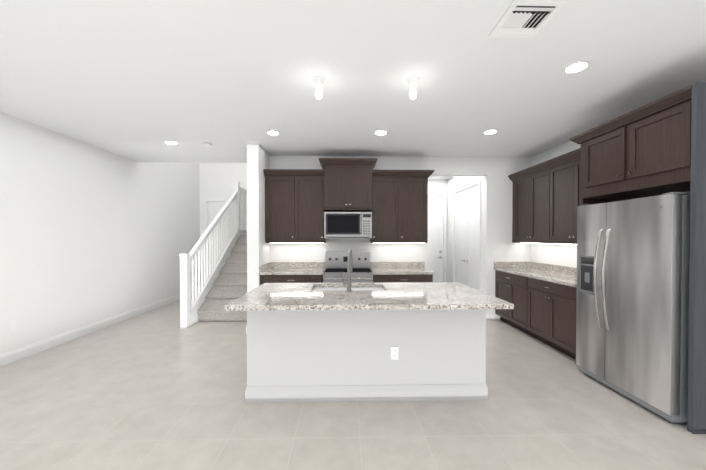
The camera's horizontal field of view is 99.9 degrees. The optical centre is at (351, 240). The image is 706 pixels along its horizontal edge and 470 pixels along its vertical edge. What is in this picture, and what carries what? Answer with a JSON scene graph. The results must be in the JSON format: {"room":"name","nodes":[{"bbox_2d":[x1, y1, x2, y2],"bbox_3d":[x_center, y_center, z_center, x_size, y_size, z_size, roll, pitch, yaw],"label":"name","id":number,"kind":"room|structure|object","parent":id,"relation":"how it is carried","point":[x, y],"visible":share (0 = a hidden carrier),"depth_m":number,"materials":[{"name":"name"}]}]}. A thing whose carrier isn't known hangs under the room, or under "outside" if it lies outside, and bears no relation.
{"room":"kitchen","nodes":[
{"label":"kitchen","id":0,"kind":"room"},
{"bbox_2d":[259,262,270,273],"bbox_3d":[-1.383,0.417,4.771,0.020,0.100,0.623,0,1,-1],"label":"backsplash","id":1,"kind":"structure","parent":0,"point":[267,266],"depth_m":4.67,"materials":[{"name":"beige stone"}]},
{"bbox_2d":[264,174,298,241],"bbox_3d":[-1.130,-0.508,4.936,0.536,1.075,0.324,0,1,-1],"label":"upper cabinet","id":2,"kind":"object","parent":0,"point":[281,190],"depth_m":4.78,"materials":[{"name":"brown wood"}]},
{"bbox_2d":[299,174,326,241],"bbox_3d":[-0.713,-0.508,4.945,0.537,1.075,0.324,0,1,-1],"label":"upper cabinet","id":3,"kind":"object","parent":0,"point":[299,203],"depth_m":4.79,"materials":[{"name":"brown wood"}]},
{"bbox_2d":[323,158,350,211],"bbox_3d":[-0.221,-0.900,4.916,0.441,0.797,0.394,0,1,-1],"label":"upper cabinet","id":4,"kind":"object","parent":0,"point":[336,171],"depth_m":4.73,"materials":[{"name":"brown wood"}]},
{"bbox_2d":[324,212,371,237],"bbox_3d":[-0.060,-0.257,4.904,0.756,0.423,0.436,0,1,-1],"label":"over-the-range microwave","id":5,"kind":"object","parent":4,"relation":"attached to","point":[347,224],"visible":1,"depth_m":4.72,"materials":[{"name":"grey plastic"}]},
{"bbox_2d":[271,262,424,265],"bbox_3d":[-0.064,0.413,5.121,2.672,0.100,0.021,0,1,-1],"label":"backsplash","id":6,"kind":"structure","parent":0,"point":[272,263],"depth_m":5.10,"materials":[{"name":"beige stone"}]},
{"bbox_2d":[0,295,705,469],"bbox_3d":[-0.351,1.465,2.158,7.340,0.100,11.840,0,1,-1],"label":"floor","id":7,"kind":"structure","parent":0,"point":[157,389],"depth_m":2.36,"materials":[{"name":"tile"}]},
{"bbox_2d":[179,181,246,328],"bbox_3d":[-2.177,-0.010,6.288,1.141,2.760,3.225,0,1,-1],"label":"staircase","id":8,"kind":"structure","parent":7,"relation":"on","point":[220,277],"depth_m":5.56,"materials":[{"name":"carpet"}]},
{"bbox_2d":[259,270,323,284],"bbox_3d":[-0.918,0.947,4.808,0.950,0.878,0.621,0,1,-1],"label":"base cabinet","id":9,"kind":"object","parent":7,"relation":"on","point":[264,278],"depth_m":4.49,"materials":[{"name":"brown wood"}]},
{"bbox_2d":[263,266,325,273],"bbox_3d":[-0.917,0.486,4.792,0.952,0.040,0.644,0,1,-1],"label":"countertop","id":10,"kind":"structure","parent":9,"relation":"on","point":[274,269],"depth_m":4.70,"materials":[{"name":"beige stone"}]},
{"bbox_2d":[323,252,372,282],"bbox_3d":[-0.057,0.786,4.773,0.756,1.200,0.705,0,1,-1],"label":"range","id":11,"kind":"object","parent":7,"relation":"on","point":[336,265],"visible":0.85,"depth_m":5.02,"materials":[{"name":"silver metal"}]},
{"bbox_2d":[245,309,487,402],"bbox_3d":[0.131,0.967,3.014,2.138,0.879,0.824,0,1,-1],"label":"kitchen island","id":12,"kind":"object","parent":7,"relation":"on","point":[347,341],"depth_m":2.61,"materials":[{"name":"paint"},{"name":"granite"}]},
{"bbox_2d":[224,289,513,312],"bbox_3d":[0.139,0.511,2.610,2.250,0.040,0.635,0,1,-1],"label":"island countertop","id":13,"kind":"structure","parent":12,"relation":"on","point":[256,300],"depth_m":2.49,"materials":[{"name":"beige stone"}]},
{"bbox_2d":[316,285,383,288],"bbox_3d":[-0.032,0.625,3.135,0.784,0.224,0.444,0,1,-1],"label":"sink","id":14,"kind":"object","parent":13,"relation":"in","point":[317,286],"depth_m":3.34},
{"bbox_2d":[373,274,432,282],"bbox_3d":[0.786,0.947,4.844,0.914,0.878,0.621,0,1,-1],"label":"base cabinet","id":15,"kind":"object","parent":7,"relation":"on","point":[377,278],"depth_m":4.53,"materials":[{"name":"brown wood"}]},
{"bbox_2d":[371,266,434,273],"bbox_3d":[0.803,0.486,4.829,0.952,0.040,0.644,0,1,-1],"label":"countertop","id":16,"kind":"structure","parent":15,"relation":"on","point":[376,269],"depth_m":4.70,"materials":[{"name":"beige stone"}]},
{"bbox_2d":[495,270,521,330],"bbox_3d":[2.832,0.948,4.710,0.621,0.878,0.975,0,1,-1],"label":"base cabinet","id":17,"kind":"object","parent":7,"relation":"on","point":[508,287],"depth_m":4.71,"materials":[{"name":"brown wood"}]},
{"bbox_2d":[522,278,576,359],"bbox_3d":[2.851,0.958,3.858,0.621,0.878,0.985,0,1,-1],"label":"base cabinet","id":18,"kind":"object","parent":7,"relation":"on","point":[542,297],"depth_m":3.79,"materials":[{"name":"brown wood"}]},
{"bbox_2d":[494,266,576,285],"bbox_3d":[2.829,0.492,4.276,0.649,0.040,1.836,0,1,-1],"label":"countertop","id":19,"kind":"structure","parent":18,"relation":"on","point":[526,271],"depth_m":4.21,"materials":[{"name":"beige stone"}]},
{"bbox_2d":[576,192,689,423],"bbox_3d":[2.748,0.516,2.718,0.820,1.786,0.920,0,1,-1],"label":"refrigerator","id":20,"kind":"object","parent":7,"relation":"on","point":[632,311],"visible":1,"depth_m":2.51,"materials":[{"name":"grey metal"}]},
{"bbox_2d":[569,82,705,433],"bbox_3d":[2.836,0.124,2.783,0.696,2.568,1.235,0,1,-1],"label":"surround","id":21,"kind":"object","parent":7,"relation":"on","point":[656,147],"visible":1,"depth_m":2.40,"materials":[{"name":"brown wood"}]},
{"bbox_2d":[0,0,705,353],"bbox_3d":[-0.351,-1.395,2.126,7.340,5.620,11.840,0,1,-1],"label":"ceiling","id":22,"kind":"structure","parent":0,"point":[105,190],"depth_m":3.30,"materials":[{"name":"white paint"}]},
{"bbox_2d":[0,290,191,366],"bbox_3d":[-3.893,1.348,2.081,0.014,0.137,11.600,0,1,-1],"label":"baseboard","id":23,"kind":"structure","parent":22,"relation":"attached to","point":[11,356],"depth_m":4.21,"materials":[{"name":"white wood"}]},
{"bbox_2d":[164,140,178,144],"bbox_3d":[-2.659,-1.450,4.377,0.190,0.008,0.190,0,1,-1],"label":"recessed light","id":24,"kind":"object","parent":22,"relation":"in","point":[171,142],"visible":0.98,"depth_m":4.36,"materials":[{"name":"white plastic"}]},
{"bbox_2d":[202,142,211,146],"bbox_3d":[-2.150,-1.437,4.418,0.136,0.036,0.136,0,1,-1],"label":"smoke detector","id":25,"kind":"object","parent":22,"relation":"attached to","point":[207,144],"visible":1,"depth_m":4.39,"materials":[{"name":"white plastic"}]},
{"bbox_2d":[204,199,228,250],"bbox_3d":[-3.402,0.107,7.927,1.020,2.490,0.175,0,1,-1],"label":"hall door","id":26,"kind":"structure","parent":22,"relation":"in","point":[213,208],"depth_m":7.88,"materials":[{"name":"white wood"}]},
{"bbox_2d":[266,130,279,135],"bbox_3d":[-1.050,-1.445,3.971,0.190,0.008,0.190,0,1,-1],"label":"recessed light","id":27,"kind":"object","parent":22,"relation":"in","point":[272,132],"visible":1,"depth_m":3.94,"materials":[{"name":"white plastic"}]},
{"bbox_2d":[312,76,325,98],"bbox_3d":[-0.292,-1.349,2.638,0.124,0.171,0.124,0,1,-1],"label":"bulb","id":28,"kind":"object","parent":22,"relation":"attached to","point":[318,81],"visible":1,"depth_m":2.61,"materials":[{"name":"white glass"}]},
{"bbox_2d":[351,158,370,211],"bbox_3d":[0.100,-0.900,4.923,0.441,0.797,0.394,0,1,-1],"label":"upper cabinet","id":29,"kind":"object","parent":22,"relation":"attached to","point":[360,167],"depth_m":4.74,"materials":[{"name":"brown wood"}]},
{"bbox_2d":[374,130,387,134],"bbox_3d":[0.390,-1.445,3.962,0.190,0.008,0.190,0,1,-1],"label":"recessed light","id":30,"kind":"object","parent":22,"relation":"in","point":[381,132],"visible":1,"depth_m":3.94,"materials":[{"name":"white plastic"}]},
{"bbox_2d":[371,170,402,241],"bbox_3d":[0.582,-0.555,4.972,0.518,1.168,0.324,0,1,-1],"label":"upper cabinet","id":31,"kind":"object","parent":22,"relation":"attached to","point":[386,185],"depth_m":4.82,"materials":[{"name":"brown wood"}]},
{"bbox_2d":[406,76,419,99],"bbox_3d":[0.548,-1.349,2.646,0.124,0.171,0.124,0,1,-1],"label":"bulb socket","id":32,"kind":"object","parent":22,"relation":"attached to","point":[412,82],"visible":1,"depth_m":2.62,"materials":[{"name":"white plastic"}]},
{"bbox_2d":[403,170,430,241],"bbox_3d":[0.980,-0.555,4.980,0.518,1.168,0.324,0,1,-1],"label":"upper cabinet","id":33,"kind":"object","parent":22,"relation":"attached to","point":[415,182],"depth_m":4.83,"materials":[{"name":"brown wood"}]},
{"bbox_2d":[483,129,497,134],"bbox_3d":[1.841,-1.445,3.933,0.190,0.008,0.190,0,1,-1],"label":"recessed light","id":34,"kind":"object","parent":22,"relation":"in","point":[490,131],"visible":1,"depth_m":3.91,"materials":[{"name":"white plastic"}]},
{"bbox_2d":[494,262,529,265],"bbox_3d":[2.799,0.412,5.182,0.628,0.100,0.020,0,1,-1],"label":"backsplash","id":35,"kind":"structure","parent":22,"relation":"attached to","point":[495,263],"depth_m":5.17,"materials":[{"name":"beige stone"}]},
{"bbox_2d":[512,176,527,242],"bbox_3d":[2.977,-0.508,4.901,0.324,1.075,0.567,0,1,-1],"label":"upper cabinet","id":36,"kind":"object","parent":22,"relation":"attached to","point":[520,185],"depth_m":4.96,"materials":[{"name":"brown wood"}]},
{"bbox_2d":[489,0,566,37],"bbox_3d":[1.114,-1.418,1.907,0.315,0.018,0.315,0,1,-1],"label":"air vent","id":37,"kind":"object","parent":22,"relation":"in","point":[525,18],"visible":0.96,"depth_m":1.88,"materials":[{"name":"white plastic"}]},
{"bbox_2d":[528,168,543,243],"bbox_3d":[2.986,-0.503,4.457,0.324,1.075,0.561,0,1,-1],"label":"upper cabinet","id":38,"kind":"object","parent":22,"relation":"attached to","point":[535,179],"depth_m":4.54,"materials":[{"name":"brown wood"}]},
{"bbox_2d":[544,160,567,243],"bbox_3d":[2.996,-0.498,4.018,0.324,1.075,0.575,0,1,-1],"label":"upper cabinet","id":39,"kind":"object","parent":22,"relation":"attached to","point":[546,201],"depth_m":4.11,"materials":[{"name":"brown wood"}]},
{"bbox_2d":[568,156,580,243],"bbox_3d":[3.005,-0.493,3.595,0.324,1.075,0.510,0,1,-1],"label":"upper cabinet","id":40,"kind":"object","parent":22,"relation":"attached to","point":[574,200],"depth_m":3.79,"materials":[{"name":"brown wood"}]},
{"bbox_2d":[562,60,590,73],"bbox_3d":[1.853,-1.429,2.443,0.190,0.008,0.190,0,1,-1],"label":"recessed light","id":41,"kind":"object","parent":22,"relation":"in","point":[576,67],"visible":1,"depth_m":2.43,"materials":[{"name":"white plastic"}]},
{"bbox_2d":[428,194,445,281],"bbox_3d":[1.801,0.099,7.237,1.020,2.520,0.175,0,1,-1],"label":"entry door","id":42,"kind":"structure","parent":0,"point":[436,261],"depth_m":7.21,"materials":[{"name":"white wood"}]},
{"bbox_2d":[452,179,480,290],"bbox_3d":[2.387,0.112,6.092,0.175,2.520,1.420,0,1,-1],"label":"double pantry door","id":43,"kind":"structure","parent":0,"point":[468,237],"depth_m":5.99,"materials":[{"name":"white wood"}]},
{"bbox_2d":[530,262,576,273],"bbox_3d":[3.143,0.422,4.281,0.021,0.100,1.836,0,1,-1],"label":"backsplash","id":44,"kind":"structure","parent":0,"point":[537,266],"depth_m":4.54,"materials":[{"name":"beige stone"}]}
]}

